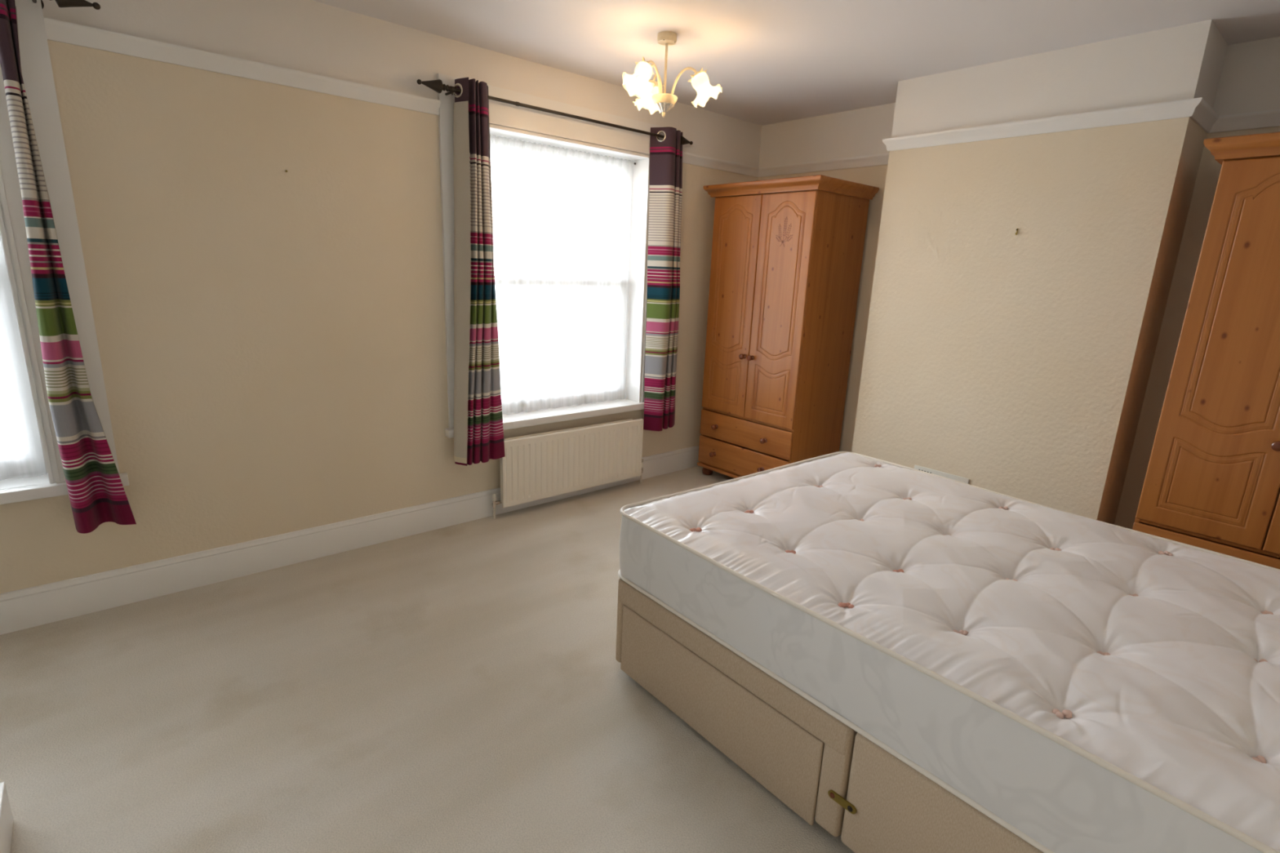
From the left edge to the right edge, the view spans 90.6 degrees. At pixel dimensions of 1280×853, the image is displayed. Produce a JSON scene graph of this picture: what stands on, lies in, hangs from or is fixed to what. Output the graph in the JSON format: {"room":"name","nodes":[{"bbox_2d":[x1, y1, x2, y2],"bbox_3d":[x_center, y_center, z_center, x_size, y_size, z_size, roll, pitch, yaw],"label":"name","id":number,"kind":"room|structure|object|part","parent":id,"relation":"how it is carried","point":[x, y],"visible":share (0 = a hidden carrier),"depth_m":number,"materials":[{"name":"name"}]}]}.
{"room":"bedroom","nodes":[
{"label":"bedroom","id":0,"kind":"room"},
{"bbox_2d":[0,0,761,593],"bbox_3d":[-1.524,-0.644,3.233,6.700,2.600,0.334,-10,18,-40],"label":"wall","id":1,"kind":"structure","parent":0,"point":[271,340],"depth_m":2.89,"materials":[{"name":"beige paint"}]},
{"bbox_2d":[0,0,128,504],"bbox_3d":[-2.865,-0.589,2.024,1.692,1.880,0.345,-10,18,-40],"label":"window","id":2,"kind":"structure","parent":1,"relation":"attached to","point":[46,478],"depth_m":2.41,"materials":[{"name":"white paint"}]},
{"bbox_3d":[-2.923,-0.909,2.028,1.184,0.825,0.040,-10,18,-40],"label":"sash","id":3,"kind":"part","parent":2,"relation":"part of","materials":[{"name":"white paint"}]},
{"bbox_2d":[0,257,27,480],"bbox_3d":[-2.871,-0.511,2.047,1.209,1.620,0.042,-9,18,-39],"label":"curtain","id":4,"kind":"object","parent":2,"relation":"hanging from","point":[2,393],"visible":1,"depth_m":2.52,"materials":[{"name":"white fabric"}]},
{"bbox_3d":[-2.927,-0.152,2.186,1.184,0.840,0.040,-10,18,-40],"label":"sash","id":5,"kind":"part","parent":2,"relation":"part of","materials":[{"name":"white paint"}]},
{"bbox_3d":[-2.862,0.313,2.202,1.692,0.045,0.225,-10,18,-40],"label":"sill","id":6,"kind":"part","parent":2,"relation":"part of","materials":[{"name":"white paint"}]},
{"bbox_2d":[31,0,100,9],"bbox_3d":[-2.709,-1.396,1.687,1.955,0.067,0.120,-10,18,-40],"label":"pole","id":7,"kind":"object","parent":1,"relation":"attached to","point":[61,3],"visible":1,"depth_m":2.24,"materials":[{"name":"brown metal"}]},
{"bbox_2d":[0,0,136,533],"bbox_3d":[-2.152,-0.559,2.355,0.198,1.990,0.115,-10,18,-40],"label":"striped curtain","id":8,"kind":"object","parent":7,"relation":"hanging from","point":[97,495],"visible":1,"depth_m":2.37,"materials":[{"name":"fabric"}]},
{"bbox_2d":[0,445,699,635],"bbox_3d":[-1.480,0.566,3.423,6.100,0.165,0.020,-10,18,-40],"label":"baseboard","id":9,"kind":"structure","parent":1,"relation":"attached to","point":[40,605],"depth_m":3.06,"materials":[{"name":"white paint"}]},
{"bbox_2d":[436,72,664,438],"bbox_3d":[-0.514,-0.990,4.020,1.692,1.880,0.345,-10,18,-40],"label":"window","id":10,"kind":"structure","parent":1,"relation":"attached to","point":[526,125],"depth_m":4.00,"materials":[{"name":"white paint"}]},
{"bbox_3d":[-0.511,-0.088,4.199,1.692,0.045,0.225,-10,18,-40],"label":"sill","id":11,"kind":"part","parent":10,"relation":"part of","materials":[{"name":"white paint"}]},
{"bbox_3d":[-0.572,-1.310,4.024,1.184,0.825,0.040,-10,18,-40],"label":"sash","id":12,"kind":"part","parent":10,"relation":"part of","materials":[{"name":"white glass"}]},
{"bbox_3d":[-0.576,-0.553,4.182,1.184,0.840,0.040,-10,18,-40],"label":"sash","id":13,"kind":"part","parent":10,"relation":"part of","materials":[{"name":"white paint"}]},
{"bbox_2d":[489,134,635,414],"bbox_3d":[-0.521,-0.912,4.044,1.209,1.620,0.040,-9,18,-39],"label":"curtain","id":14,"kind":"object","parent":10,"relation":"hanging from","point":[504,197],"visible":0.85,"depth_m":4.03,"materials":[{"name":"white fabric"}]},
{"bbox_2d":[417,79,693,145],"bbox_3d":[-0.379,-1.783,3.668,1.882,0.067,0.120,-10,18,-40],"label":"pole","id":15,"kind":"object","parent":1,"relation":"attached to","point":[437,85],"visible":0.83,"depth_m":3.46,"materials":[{"name":"brown metal"}]},
{"bbox_2d":[453,76,505,466],"bbox_3d":[-0.890,-0.774,3.441,0.124,1.998,0.300,16,19,42],"label":"striped curtain","id":16,"kind":"object","parent":15,"relation":"hanging from","point":[478,431],"visible":1,"depth_m":3.41,"materials":[{"name":"fabric"}]},
{"bbox_2d":[643,126,682,431],"bbox_3d":[0.194,-0.961,4.367,0.320,1.998,0.144,-10,18,-40],"label":"striped curtain","id":17,"kind":"object","parent":15,"relation":"hanging from","point":[666,153],"visible":1,"depth_m":4.31,"materials":[{"name":"fabric"}]},
{"bbox_2d":[492,418,643,519],"bbox_3d":[-0.438,0.246,4.203,1.214,0.492,0.112,-10,18,-40],"label":"radiator","id":18,"kind":"object","parent":1,"relation":"attached to","point":[542,465],"visible":1,"depth_m":4.10,"materials":[{"name":"white metal"}]},
{"bbox_3d":[-0.445,0.212,4.197,1.011,0.416,0.014,-10,18,-40],"label":"panel","id":19,"kind":"part","parent":18,"relation":"part of","materials":[{"name":"white metal"}]},
{"bbox_2d":[0,466,854,852],"bbox_3d":[-0.234,1.094,2.062,6.500,0.100,4.450,-10,18,-40],"label":"floor","id":20,"kind":"structure","parent":0,"point":[461,687],"depth_m":2.15,"materials":[{"name":"beige carpet"}]},
{"bbox_2d":[0,782,13,852],"bbox_3d":[-1.694,1.119,1.256,0.603,0.126,0.703,-10,18,-40],"label":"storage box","id":21,"kind":"object","parent":20,"relation":"on","point":[6,820],"visible":1,"depth_m":1.63,"materials":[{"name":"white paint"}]},
{"bbox_3d":[-1.692,1.062,1.242,0.603,0.010,0.703,-10,18,-40],"label":"box lid","id":22,"kind":"part","parent":21,"relation":"part of","materials":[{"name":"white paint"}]},
{"bbox_2d":[697,174,879,478],"bbox_3d":[0.955,-0.597,4.503,0.663,2.092,0.945,-10,18,-40],"label":"wardrobe","id":23,"kind":"object","parent":20,"relation":"on","point":[787,253],"visible":0.99,"depth_m":4.23,"materials":[{"name":"brown wood"}]},
{"bbox_3d":[0.538,0.207,4.700,0.046,0.039,0.039,-10,18,-40],"label":"knob","id":24,"kind":"part","parent":23,"relation":"part of","materials":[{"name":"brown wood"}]},
{"bbox_3d":[0.546,0.004,4.649,0.046,0.039,0.039,-10,18,-40],"label":"knob","id":25,"kind":"part","parent":23,"relation":"part of","materials":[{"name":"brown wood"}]},
{"bbox_3d":[0.630,-0.827,4.430,0.018,1.482,0.408,-10,18,-40],"label":"door","id":26,"kind":"part","parent":23,"relation":"part of","materials":[{"name":"brown wood"}]},
{"bbox_3d":[0.706,-0.481,4.364,0.046,0.039,0.039,-10,18,-40],"label":"knob","id":27,"kind":"part","parent":23,"relation":"part of","materials":[{"name":"brown wood"}]},
{"bbox_3d":[0.723,0.250,4.538,0.018,0.203,0.823,-10,18,-40],"label":"drawer","id":28,"kind":"part","parent":23,"relation":"part of","materials":[{"name":"brown wood"}]},
{"bbox_3d":[0.731,0.046,4.487,0.018,0.189,0.823,-10,18,-40],"label":"drawer","id":29,"kind":"part","parent":23,"relation":"part of","materials":[{"name":"brown wood"}]},
{"bbox_3d":[0.751,-0.467,4.313,0.046,0.039,0.039,-10,18,-40],"label":"knob","id":30,"kind":"part","parent":23,"relation":"part of","materials":[{"name":"brown wood"}]},
{"bbox_3d":[0.832,0.301,4.372,0.046,0.039,0.039,-10,18,-40],"label":"knob","id":31,"kind":"part","parent":23,"relation":"part of","materials":[{"name":"brown wood"}]},
{"bbox_3d":[0.841,0.097,4.322,0.046,0.039,0.039,-10,18,-40],"label":"knob","id":32,"kind":"part","parent":23,"relation":"part of","materials":[{"name":"brown wood"}]},
{"bbox_3d":[0.900,-0.741,4.129,0.018,1.482,0.408,-10,18,-40],"label":"door","id":33,"kind":"part","parent":23,"relation":"part of","materials":[{"name":"brown wood"}]},
{"bbox_3d":[0.995,-1.575,4.259,0.663,0.074,0.945,-10,18,-40],"label":"cornice","id":34,"kind":"part","parent":23,"relation":"part of","materials":[{"name":"brown wood"}]},
{"bbox_2d":[615,578,1043,852],"bbox_3d":[1.104,0.878,2.132,1.494,0.392,1.988,-9,18,-38],"label":"bed","id":35,"kind":"object","parent":20,"relation":"on","point":[816,765],"visible":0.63,"depth_m":1.79,"materials":[{"name":"beige"}]},
{"bbox_3d":[0.212,0.894,2.075,0.012,0.274,0.884,-9,18,-38],"label":"drawer","id":36,"kind":"part","parent":35,"relation":"part of","materials":[{"name":"beige fabric"}]},
{"bbox_3d":[0.534,0.992,1.674,0.005,0.024,0.084,-9,18,-38],"label":"link plate","id":37,"kind":"part","parent":35,"relation":"part of","materials":[{"name":"gold metal"}]},
{"bbox_2d":[617,451,1279,852],"bbox_3d":[1.100,0.537,2.080,1.497,0.288,2.006,-9,18,-38],"label":"mattress","id":38,"kind":"object","parent":35,"relation":"on","point":[1082,684],"visible":1,"depth_m":1.64,"materials":[{"name":"white fabric"}]},
{"bbox_2d":[1132,131,1279,568],"bbox_3d":[2.693,-0.041,2.565,0.663,2.092,0.945,-10,18,-40],"label":"wardrobe","id":39,"kind":"object","parent":20,"relation":"on","point":[1211,482],"visible":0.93,"depth_m":2.51,"materials":[{"name":"brown wood"}]},
{"bbox_3d":[2.469,0.602,2.549,0.018,0.189,0.823,-10,18,-40],"label":"drawer","id":40,"kind":"part","parent":39,"relation":"part of","materials":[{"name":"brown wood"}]},
{"bbox_3d":[2.733,-1.019,2.321,0.663,0.074,0.945,-10,18,-40],"label":"cornice","id":41,"kind":"part","parent":39,"relation":"part of","materials":[{"name":"brown wood"}]},
{"bbox_3d":[2.638,-0.185,2.191,0.018,1.482,0.408,-10,18,-40],"label":"door","id":42,"kind":"part","parent":39,"relation":"part of","materials":[{"name":"brown wood"}]},
{"bbox_3d":[2.444,0.074,2.426,0.046,0.039,0.039,-10,18,-40],"label":"knob","id":43,"kind":"part","parent":39,"relation":"part of","materials":[{"name":"brown wood"}]},
{"bbox_2d":[311,0,1279,125],"bbox_3d":[-0.126,-1.523,1.409,6.500,0.100,4.450,-10,18,-40],"label":"ceiling","id":44,"kind":"structure","parent":0,"point":[772,61],"depth_m":2.93,"materials":[{"name":"white paint"}]},
{"bbox_2d":[622,31,721,117],"bbox_3d":[0.085,-1.683,3.042,0.480,0.364,0.501,-10,18,-40],"label":"ceiling light","id":45,"kind":"object","parent":44,"relation":"attached to","point":[650,94],"visible":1,"depth_m":3.01,"materials":[{"name":"white glass"}]},
{"bbox_3d":[-0.005,-1.594,2.910,0.150,0.156,0.166,-10,18,-40],"label":"lamp shade","id":46,"kind":"part","parent":45,"relation":"part of","materials":[{"name":"white glass"}]},
{"bbox_3d":[-0.001,-1.591,2.918,0.032,0.042,0.032,-10,18,-40],"label":"bulb","id":47,"kind":"part","parent":45,"relation":"part of","materials":[{"name":"white glass"}]},
{"bbox_3d":[0.045,-1.676,3.249,0.162,0.157,0.152,-10,18,-40],"label":"lamp shade","id":48,"kind":"part","parent":45,"relation":"part of","materials":[{"name":"white glass"}]},
{"bbox_3d":[0.064,-1.641,2.988,0.012,0.144,0.126,13,18,37],"label":"arm","id":49,"kind":"part","parent":45,"relation":"part of","materials":[{"name":"metal"}]},
{"bbox_3d":[0.087,-1.678,3.140,0.012,0.144,0.126,-3,15,-21],"label":"arm","id":50,"kind":"part","parent":45,"relation":"part of","materials":[{"name":"metal"}]},
{"bbox_3d":[0.118,-1.580,3.077,0.128,0.041,0.128,-10,18,-40],"label":"lamp shade","id":51,"kind":"part","parent":45,"relation":"part of","materials":[{"name":"metal"}]},
{"bbox_3d":[0.123,-1.706,3.045,0.012,0.246,0.012,-10,18,-40],"label":"stem","id":52,"kind":"part","parent":45,"relation":"part of","materials":[{"name":"metal"}]},
{"bbox_3d":[0.211,-1.649,3.046,0.126,0.144,0.012,4,14,8],"label":"arm","id":53,"kind":"part","parent":45,"relation":"part of","materials":[{"name":"metal"}]},
{"bbox_3d":[0.321,-1.613,3.038,0.147,0.155,0.158,-10,18,-40],"label":"lamp shade","id":54,"kind":"part","parent":45,"relation":"part of","materials":[{"name":"white glass"}]},
{"bbox_2d":[757,35,1279,529],"bbox_3d":[2.234,-0.610,3.721,0.200,2.600,3.950,-10,18,-40],"label":"wall","id":55,"kind":"structure","parent":0,"point":[1250,78],"depth_m":3.31,"materials":[{"name":"beige paint"}]},
{"bbox_2d":[682,97,1279,177],"bbox_3d":[1.851,-1.476,3.129,0.915,0.067,3.950,-10,18,-40],"label":"trim","id":56,"kind":"structure","parent":55,"relation":"attached to","point":[1198,109],"depth_m":3.09,"materials":[{"name":"white paint"}]},
{"bbox_2d":[851,19,1227,524],"bbox_3d":[2.000,-0.572,3.528,0.412,2.600,1.349,-10,18,-40],"label":"wall","id":57,"kind":"structure","parent":0,"point":[1019,366],"depth_m":3.20,"materials":[{"name":"beige paint"}]},
{"bbox_2d":[914,464,969,484],"bbox_3d":[1.741,0.340,3.688,0.009,0.163,0.317,-10,18,-40],"label":"air vent","id":58,"kind":"object","parent":57,"relation":"in","point":[949,476],"visible":0.31,"depth_m":3.66,"materials":[{"name":"white plastic"}]}
]}

